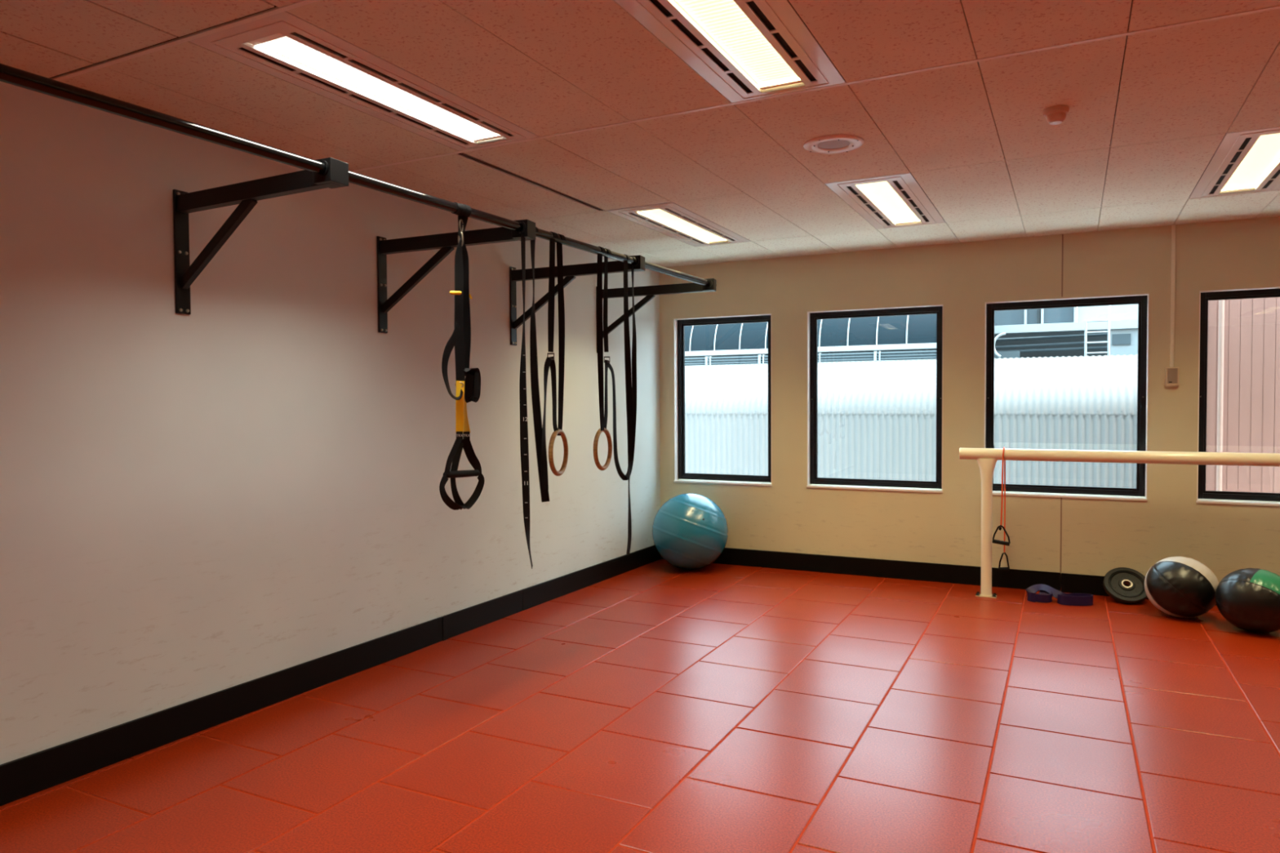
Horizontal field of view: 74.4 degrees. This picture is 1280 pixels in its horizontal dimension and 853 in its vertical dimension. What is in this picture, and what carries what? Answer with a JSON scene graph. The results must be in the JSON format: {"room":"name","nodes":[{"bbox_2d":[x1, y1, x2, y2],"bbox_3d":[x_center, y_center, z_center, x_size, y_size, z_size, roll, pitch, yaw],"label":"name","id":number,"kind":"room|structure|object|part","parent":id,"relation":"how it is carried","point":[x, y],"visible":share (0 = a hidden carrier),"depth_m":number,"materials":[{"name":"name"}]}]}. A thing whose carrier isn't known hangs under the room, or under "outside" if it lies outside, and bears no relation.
{"room":"gym","nodes":[
{"label":"gym","id":0,"kind":"room"},
{"bbox_2d":[0,60,660,764],"bbox_3d":[-2.358,0.003,3.687,0.250,3.117,10.815,1,2,28],"label":"wall","id":1,"kind":"structure","parent":0,"point":[243,486],"depth_m":4.16,"materials":[{"name":"paint"}]},
{"bbox_2d":[173,157,348,315],"bbox_3d":[-1.668,-0.803,3.670,0.982,0.578,0.120,0,2,26],"label":"wall bracket","id":2,"kind":"object","parent":1,"relation":"attached to","point":[246,194],"visible":0.94,"depth_m":3.73,"materials":[{"name":"black metal"}]},
{"bbox_3d":[-2.105,-0.799,3.872,0.013,0.563,0.072,0,2,26],"label":"wall plate","id":3,"kind":"part","parent":2,"relation":"part of","materials":[{"name":"black paint"}]},
{"bbox_3d":[-1.675,-1.024,3.661,0.947,0.095,0.050,0,2,25],"label":"arm","id":4,"kind":"part","parent":2,"relation":"part of","materials":[{"name":"black paint"}]},
{"bbox_2d":[0,545,662,806],"bbox_3d":[-2.274,1.367,3.578,0.024,0.157,10.606,1,2,28],"label":"baseboard","id":5,"kind":"structure","parent":1,"relation":"attached to","point":[27,775],"depth_m":4.24,"materials":[{"name":"black"}]},
{"bbox_2d":[376,219,535,333],"bbox_3d":[-1.061,-0.840,4.802,0.999,0.578,0.120,0,2,20],"label":"wall bracket","id":6,"kind":"object","parent":1,"relation":"attached to","point":[446,242],"visible":0.91,"depth_m":4.85,"materials":[{"name":"black metal"}]},
{"bbox_3d":[-1.520,-0.835,4.972,0.013,0.563,0.072,0,2,26],"label":"wall plate","id":7,"kind":"part","parent":6,"relation":"part of","materials":[{"name":"black paint"}]},
{"bbox_3d":[-1.066,-1.061,4.797,0.964,0.095,0.050,0,2,20],"label":"arm","id":8,"kind":"part","parent":6,"relation":"part of","materials":[{"name":"black paint"}]},
{"bbox_2d":[509,255,644,345],"bbox_3d":[-0.454,-0.876,5.937,1.009,0.578,0.120,0,2,20],"label":"wall bracket","id":9,"kind":"object","parent":1,"relation":"attached to","point":[570,273],"visible":0.84,"depth_m":5.99,"materials":[{"name":"black metal"}]},
{"bbox_3d":[-0.918,-0.871,6.105,0.013,0.563,0.072,0,2,26],"label":"wall plate","id":10,"kind":"part","parent":9,"relation":"part of","materials":[{"name":"black paint"}]},
{"bbox_3d":[-0.458,-1.097,5.932,0.974,0.095,0.050,0,2,20],"label":"arm","id":11,"kind":"part","parent":9,"relation":"part of","materials":[{"name":"black paint"}]},
{"bbox_2d":[595,278,716,353],"bbox_3d":[0.126,-0.911,7.018,1.023,0.578,0.120,0,2,18],"label":"wall bracket","id":12,"kind":"object","parent":1,"relation":"attached to","point":[650,291],"visible":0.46,"depth_m":7.01,"materials":[{"name":"black metal"}]},
{"bbox_3d":[-0.350,-0.905,7.176,0.013,0.563,0.072,0,2,26],"label":"wall plate","id":13,"kind":"part","parent":12,"relation":"part of","materials":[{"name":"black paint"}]},
{"bbox_3d":[0.121,-1.132,7.013,0.987,0.095,0.050,0,2,18],"label":"arm","id":14,"kind":"part","parent":12,"relation":"part of","materials":[{"name":"black paint"}]},
{"bbox_2d":[0,63,710,286],"bbox_3d":[-1.354,-1.044,3.304,0.049,0.049,8.257,1,2,28],"label":"bar","id":15,"kind":"object","parent":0,"point":[8,74],"visible":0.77,"depth_m":3.09,"materials":[{"name":"black metal"}]},
{"bbox_2d":[439,202,484,510],"bbox_3d":[-0.892,-0.341,4.152,0.083,1.521,0.350,0,2,26],"label":"trainer","id":16,"kind":"object","parent":15,"relation":"hanging from","point":[468,380],"visible":0.98,"depth_m":4.16,"materials":[{"name":"black fabric"}]},
{"bbox_2d":[519,226,549,568],"bbox_3d":[-0.599,-0.166,4.709,0.073,1.903,0.289,0,2,26],"label":"strap","id":17,"kind":"object","parent":15,"relation":"hanging from","point":[524,451],"visible":0.94,"depth_m":4.64,"materials":[{"name":"black fabric"}]},
{"bbox_2d":[541,231,568,489],"bbox_3d":[-0.497,-0.384,4.897,0.066,1.479,0.352,0,2,24],"label":"ring","id":18,"kind":"object","parent":15,"relation":"hanging from","point":[549,362],"visible":0.96,"depth_m":4.87,"materials":[{"name":"brown wood"}]},
{"bbox_2d":[593,246,636,555],"bbox_3d":[-0.162,-0.138,5.519,0.072,2.012,0.583,1,2,28],"label":"straps","id":19,"kind":"object","parent":15,"relation":"hanging from","point":[602,334],"visible":0.98,"depth_m":5.52,"materials":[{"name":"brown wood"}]},
{"bbox_2d":[0,559,1279,852],"bbox_3d":[1.402,1.535,1.792,8.568,0.120,10.601,0,2,26],"label":"floor","id":20,"kind":"structure","parent":0,"point":[659,706],"depth_m":3.82,"materials":[{"name":"red tile"}]},
{"bbox_2d":[652,493,728,569],"bbox_3d":[0.458,0.958,7.718,0.698,0.692,0.700,0,2,26],"label":"exercise ball","id":21,"kind":"object","parent":20,"relation":"on","point":[690,531],"visible":1,"depth_m":7.47,"materials":[{"name":"blue plastic"}]},
{"bbox_2d":[1025,583,1093,605],"bbox_3d":[3.165,1.273,6.370,0.460,0.119,0.152,0,2,26],"label":"band","id":22,"kind":"object","parent":20,"relation":"on","point":[1046,593],"visible":1,"depth_m":6.36,"materials":[{"name":"blue"}]},
{"bbox_2d":[959,448,1279,598],"bbox_3d":[4.602,0.764,5.662,4.616,1.158,0.100,0,2,26],"label":"ballet barre","id":23,"kind":"object","parent":20,"relation":"on","point":[987,459],"visible":1,"depth_m":6.31,"materials":[{"name":"beige paint"}]},
{"bbox_3d":[2.712,1.324,6.601,0.150,0.006,0.100,0,2,26],"label":"floor plate","id":24,"kind":"part","parent":23,"relation":"part of","materials":[{"name":"beige"}]},
{"bbox_3d":[2.708,0.786,6.586,0.164,1.075,0.100,0,2,26],"label":"post","id":25,"kind":"part","parent":23,"relation":"part of","materials":[{"name":"beige paint"}]},
{"bbox_2d":[991,447,1010,571],"bbox_3d":[2.816,0.647,6.556,0.129,0.981,0.197,0,2,26],"label":"band","id":26,"kind":"object","parent":23,"relation":"hanging from","point":[1004,543],"visible":0.95,"depth_m":6.50,"materials":[{"name":"orange rubber"}]},
{"bbox_3d":[2.781,0.827,6.485,0.128,0.139,0.012,0,2,26],"label":"handle","id":27,"kind":"part","parent":26,"relation":"part of","materials":[{"name":"black plastic"}]},
{"bbox_3d":[2.845,1.049,6.587,0.081,0.134,0.012,0,2,26],"label":"handle","id":28,"kind":"part","parent":26,"relation":"part of","materials":[{"name":"black plastic"}]},
{"bbox_3d":[4.599,0.230,5.646,4.616,0.091,0.091,0,2,26],"label":"rail","id":29,"kind":"part","parent":23,"relation":"part of","materials":[{"name":"beige paint"}]},
{"bbox_2d":[1102,567,1147,604],"bbox_3d":[3.684,1.204,6.384,0.312,0.240,0.248,0,2,26],"label":"weight plate","id":30,"kind":"object","parent":20,"relation":"on","point":[1114,580],"visible":0.94,"depth_m":6.37,"materials":[{"name":"black rubber"}]},
{"bbox_2d":[1144,556,1218,617],"bbox_3d":[3.812,1.128,5.935,0.448,0.418,0.449,0,2,26],"label":"medicine ball","id":31,"kind":"object","parent":20,"relation":"on","point":[1182,587],"visible":0.96,"depth_m":5.79,"materials":[{"name":"black plastic"}]},
{"bbox_2d":[1215,568,1279,632],"bbox_3d":[4.050,1.140,5.542,0.443,0.413,0.442,-2,2,-37],"label":"medicine ball","id":32,"kind":"object","parent":20,"relation":"on","point":[1248,598],"visible":1,"depth_m":5.42,"materials":[{"name":"black plastic"}]},
{"bbox_2d":[0,0,1279,266],"bbox_3d":[1.279,-1.512,1.754,9.400,0.302,11.200,0,2,26],"label":"ceiling","id":33,"kind":"structure","parent":0,"point":[952,95],"depth_m":3.71,"materials":[{"name":"tile"}]},
{"bbox_2d":[188,5,539,151],"bbox_3d":[-1.057,-1.431,3.579,0.496,0.065,1.516,1,2,27],"label":"ceiling light","id":34,"kind":"object","parent":33,"relation":"attached to","point":[284,38],"visible":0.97,"depth_m":3.41,"materials":[{"name":"white metal"}]},
{"bbox_2d":[258,36,497,139],"bbox_3d":[-1.045,-1.426,3.604,0.190,0.004,1.351,1,2,27],"label":"diffuser","id":35,"kind":"object","parent":34,"relation":"attached to","point":[290,51],"depth_m":3.52,"materials":[{"name":"beige plastic"}]},
{"bbox_2d":[456,153,602,211],"bbox_3d":[-0.602,-1.440,5.060,0.041,0.012,1.487,1,2,27],"label":"ceiling vent","id":36,"kind":"object","parent":33,"relation":"in","point":[462,155],"visible":1,"depth_m":4.92,"materials":[{"name":"black"}]},
{"bbox_2d":[606,202,751,246],"bbox_3d":[0.340,-1.518,6.306,0.496,0.065,1.516,1,2,27],"label":"ceiling light","id":37,"kind":"object","parent":33,"relation":"attached to","point":[673,216],"visible":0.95,"depth_m":6.23,"materials":[{"name":"white plastic"}]},
{"bbox_2d":[641,208,725,241],"bbox_3d":[0.352,-1.513,6.331,0.190,0.004,1.351,1,2,27],"label":"diffuser","id":38,"kind":"object","parent":37,"relation":"attached to","point":[663,217],"depth_m":6.30,"materials":[{"name":"beige plastic"}]},
{"bbox_2d":[613,0,845,102],"bbox_3d":[0.278,-1.419,2.896,0.496,0.065,1.516,1,2,27],"label":"ceiling light","id":39,"kind":"object","parent":33,"relation":"attached to","point":[764,48],"visible":0.98,"depth_m":3.09,"materials":[{"name":"white metal"}]},
{"bbox_2d":[675,0,799,86],"bbox_3d":[0.291,-1.414,2.920,0.190,0.004,1.351,1,2,27],"label":"diffuser","id":40,"kind":"object","parent":39,"relation":"attached to","point":[723,23],"depth_m":3.09,"materials":[{"name":"beige plastic"}]},
{"bbox_2d":[803,134,864,154],"bbox_3d":[0.981,-1.427,4.272,0.300,0.018,0.300,0,2,26],"label":"ceiling speaker","id":41,"kind":"object","parent":33,"relation":"attached to","point":[830,144],"visible":1,"depth_m":4.25,"materials":[{"name":"white plastic"}]},
{"bbox_2d":[817,140,849,149],"bbox_3d":[0.981,-1.432,4.272,0.162,0.005,0.162,0,2,26],"label":"speaker grille","id":42,"kind":"object","parent":41,"relation":"attached to","point":[826,144],"depth_m":4.28,"materials":[{"name":"grey metal"}]},
{"bbox_2d":[824,172,945,229],"bbox_3d":[1.675,-1.506,5.622,0.496,0.065,1.516,1,2,27],"label":"ceiling light","id":43,"kind":"object","parent":33,"relation":"attached to","point":[899,200],"visible":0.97,"depth_m":5.54,"materials":[{"name":"white"}]},
{"bbox_2d":[857,181,919,222],"bbox_3d":[1.688,-1.502,5.647,0.190,0.004,1.351,1,2,27],"label":"diffuser","id":44,"kind":"object","parent":43,"relation":"attached to","point":[884,197],"depth_m":5.60,"materials":[{"name":"beige plastic"}]},
{"bbox_2d":[1042,105,1069,124],"bbox_3d":[1.871,-1.395,3.792,0.108,0.062,0.108,0,2,26],"label":"smoke detector","id":45,"kind":"object","parent":33,"relation":"attached to","point":[1054,115],"visible":1,"depth_m":3.76,"materials":[{"name":"beige plastic"}]},
{"bbox_2d":[1188,126,1279,199],"bbox_3d":[3.455,-1.490,4.711,0.496,0.065,1.516,1,2,27],"label":"ceiling light","id":46,"kind":"object","parent":33,"relation":"attached to","point":[1246,162],"visible":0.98,"depth_m":4.78,"materials":[{"name":"white metal"}]},
{"bbox_2d":[1222,133,1279,190],"bbox_3d":[3.468,-1.486,4.735,0.190,0.004,1.351,1,2,27],"label":"diffuser","id":47,"kind":"object","parent":46,"relation":"attached to","point":[1260,160],"depth_m":4.78,"materials":[{"name":"beige plastic"}]},
{"bbox_2d":[658,212,1279,591],"bbox_3d":[3.924,-0.117,6.520,8.200,3.117,0.200,0,2,26],"label":"wall","id":48,"kind":"structure","parent":0,"point":[1099,536],"depth_m":6.96,"materials":[{"name":"paint"}]},
{"bbox_2d":[673,313,772,485],"bbox_3d":[0.793,-0.248,7.993,0.981,1.580,0.137,0,2,26],"label":"window","id":49,"kind":"structure","parent":48,"relation":"in","point":[679,324],"depth_m":8.13,"materials":[{"name":"black metal"}]},
{"bbox_3d":[0.786,0.534,7.992,0.981,0.018,0.084,0,2,26],"label":"sill","id":50,"kind":"part","parent":49,"relation":"part of","materials":[{"name":"white paint"}]},
{"bbox_2d":[806,304,942,493],"bbox_3d":[2.048,-0.238,7.382,1.162,1.580,0.137,0,2,26],"label":"window","id":51,"kind":"structure","parent":48,"relation":"in","point":[813,317],"depth_m":7.42,"materials":[{"name":"black metal"}]},
{"bbox_3d":[2.041,0.544,7.381,1.162,0.018,0.084,0,2,26],"label":"sill","id":52,"kind":"part","parent":51,"relation":"part of","materials":[{"name":"white paint"}]},
{"bbox_2d":[662,547,1216,604],"bbox_3d":[3.893,1.248,6.456,8.180,0.156,0.020,0,2,26],"label":"baseboard","id":53,"kind":"structure","parent":48,"relation":"attached to","point":[905,570],"depth_m":7.22,"materials":[{"name":"black"}]},
{"bbox_2d":[1060,234,1062,572],"bbox_3d":[3.346,-0.176,6.688,0.013,2.683,0.002,0,2,26],"label":"trim","id":54,"kind":"structure","parent":48,"relation":"attached to","point":[1062,234],"depth_m":6.71,"materials":[{"name":"brown"}]},
{"bbox_2d":[984,293,1149,501],"bbox_3d":[3.379,-0.227,6.733,1.163,1.580,0.137,0,2,26],"label":"window","id":55,"kind":"structure","parent":48,"relation":"in","point":[1142,300],"depth_m":6.68,"materials":[{"name":"black metal"}]},
{"bbox_3d":[3.372,0.555,6.732,1.163,0.018,0.084,0,2,26],"label":"sill","id":56,"kind":"part","parent":55,"relation":"part of","materials":[{"name":"white paint"}]},
{"bbox_2d":[1164,367,1179,386],"bbox_3d":[4.004,-0.376,6.342,0.087,0.140,0.034,0,2,26],"label":"thermostat","id":57,"kind":"object","parent":48,"relation":"attached to","point":[1171,374],"visible":1,"depth_m":6.33,"materials":[{"name":"beige plastic"}]},
{"bbox_2d":[1169,224,1175,367],"bbox_3d":[4.004,-0.978,6.334,0.024,1.065,0.014,0,2,26],"label":"cable conduit","id":58,"kind":"object","parent":48,"relation":"attached to","point":[1173,227],"visible":1,"depth_m":6.33,"materials":[{"name":"beige"}]},
{"bbox_2d":[1195,286,1279,506],"bbox_3d":[4.708,-0.216,6.086,1.163,1.580,0.137,0,2,26],"label":"window","id":59,"kind":"structure","parent":48,"relation":"in","point":[1260,292],"depth_m":6.30,"materials":[{"name":"black metal"}]},
{"bbox_3d":[4.701,0.565,6.085,1.163,0.018,0.084,0,2,26],"label":"sill","id":60,"kind":"part","parent":59,"relation":"part of","materials":[{"name":"white paint"}]},
{"label":"outside","id":61,"kind":"structure","parent":0,"visible":0},
{"bbox_3d":[6.822,1.560,21.855,60.000,0.200,29.800,0,2,26],"label":"yard","id":62,"kind":"structure","parent":61,"visible":0},
{"bbox_2d":[684,354,1137,488],"bbox_3d":[2.482,0.335,14.070,17.000,2.754,6.521,0,2,26],"label":"fence","id":63,"kind":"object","parent":62,"relation":"on","point":[877,420],"visible":0.27,"depth_m":10.30,"materials":[{"name":"metal"}]},
{"bbox_2d":[684,314,936,365],"bbox_3d":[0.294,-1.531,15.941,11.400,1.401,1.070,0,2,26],"label":"building","id":64,"kind":"structure","parent":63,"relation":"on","point":[905,332],"depth_m":14.04,"materials":[{"name":"black"}]},
{"bbox_3d":[0.185,-1.066,15.725,11.400,0.485,0.080,0,2,26],"label":"panel","id":65,"kind":"part","parent":64,"relation":"part of","materials":[{"name":"grey metal"}]},
{"bbox_2d":[684,359,936,366],"bbox_3d":[0.027,-1.045,15.402,11.400,0.065,0.600,0,2,26],"label":"ledge","id":66,"kind":"object","parent":63,"relation":"attached to","point":[914,359],"visible":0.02,"depth_m":13.53,"materials":[{"name":"grey metal"}]},
{"bbox_2d":[684,350,936,365],"bbox_3d":[0.047,-1.164,15.441,11.400,0.160,0.065,0,2,26],"label":"pipe","id":67,"kind":"object","parent":66,"relation":"on","point":[760,359],"visible":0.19,"depth_m":13.86,"materials":[{"name":"grey metal"}]},
{"bbox_2d":[994,332,1005,357],"bbox_3d":[5.179,-1.173,12.162,0.177,0.357,0.036,0,2,26],"label":"pipe","id":68,"kind":"object","parent":63,"relation":"on","point":[1004,333],"visible":0.81,"depth_m":12.16,"materials":[{"name":"grey metal"}]},
{"bbox_2d":[994,304,1137,359],"bbox_3d":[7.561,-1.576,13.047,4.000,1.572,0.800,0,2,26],"label":"building","id":69,"kind":"structure","parent":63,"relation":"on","point":[1040,332],"depth_m":13.39,"materials":[{"name":"grey"}]},
{"bbox_2d":[994,351,1019,359],"bbox_3d":[5.849,-1.143,13.562,0.476,0.113,0.200,0,2,26],"label":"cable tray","id":70,"kind":"object","parent":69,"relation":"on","point":[1013,354],"depth_m":13.44,"materials":[{"name":"grey metal"}]},
{"bbox_3d":[8.075,-1.983,12.617,2.706,0.739,0.040,0,2,26],"label":"white panel","id":71,"kind":"part","parent":69,"relation":"part of","materials":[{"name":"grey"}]},
{"bbox_2d":[1084,305,1111,356],"bbox_3d":[6.625,-1.373,12.035,0.482,0.836,0.224,-1,2,-15],"label":"ladder","id":72,"kind":"object","parent":63,"relation":"attached to","point":[1086,331],"visible":0.79,"depth_m":11.99,"materials":[{"name":"grey metal"}]},
{"bbox_3d":[6.385,-1.235,12.073,0.031,0.562,0.031,0,2,3],"label":"rail","id":73,"kind":"part","parent":72,"relation":"part of","materials":[{"name":"grey metal"}]},
{"bbox_3d":[6.733,-1.374,12.057,0.042,0.836,0.323,1,2,36],"label":"rail","id":74,"kind":"part","parent":72,"relation":"part of","materials":[{"name":"grey metal"}]},
{"bbox_2d":[1205,297,1279,493],"bbox_3d":[7.155,-1.000,6.584,5.100,5.800,0.103,0,2,26],"label":"cladding","id":75,"kind":"object","parent":62,"relation":"on","point":[1251,343],"visible":0.28,"depth_m":7.43,"materials":[{"name":"metal"}]},
{"bbox_2d":[1216,299,1224,491],"bbox_3d":[5.144,-0.913,7.458,0.042,5.600,0.044,0,2,26],"label":"downpipe","id":76,"kind":"object","parent":75,"relation":"attached to","point":[1221,303],"visible":0.31,"depth_m":7.46,"materials":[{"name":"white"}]}
]}

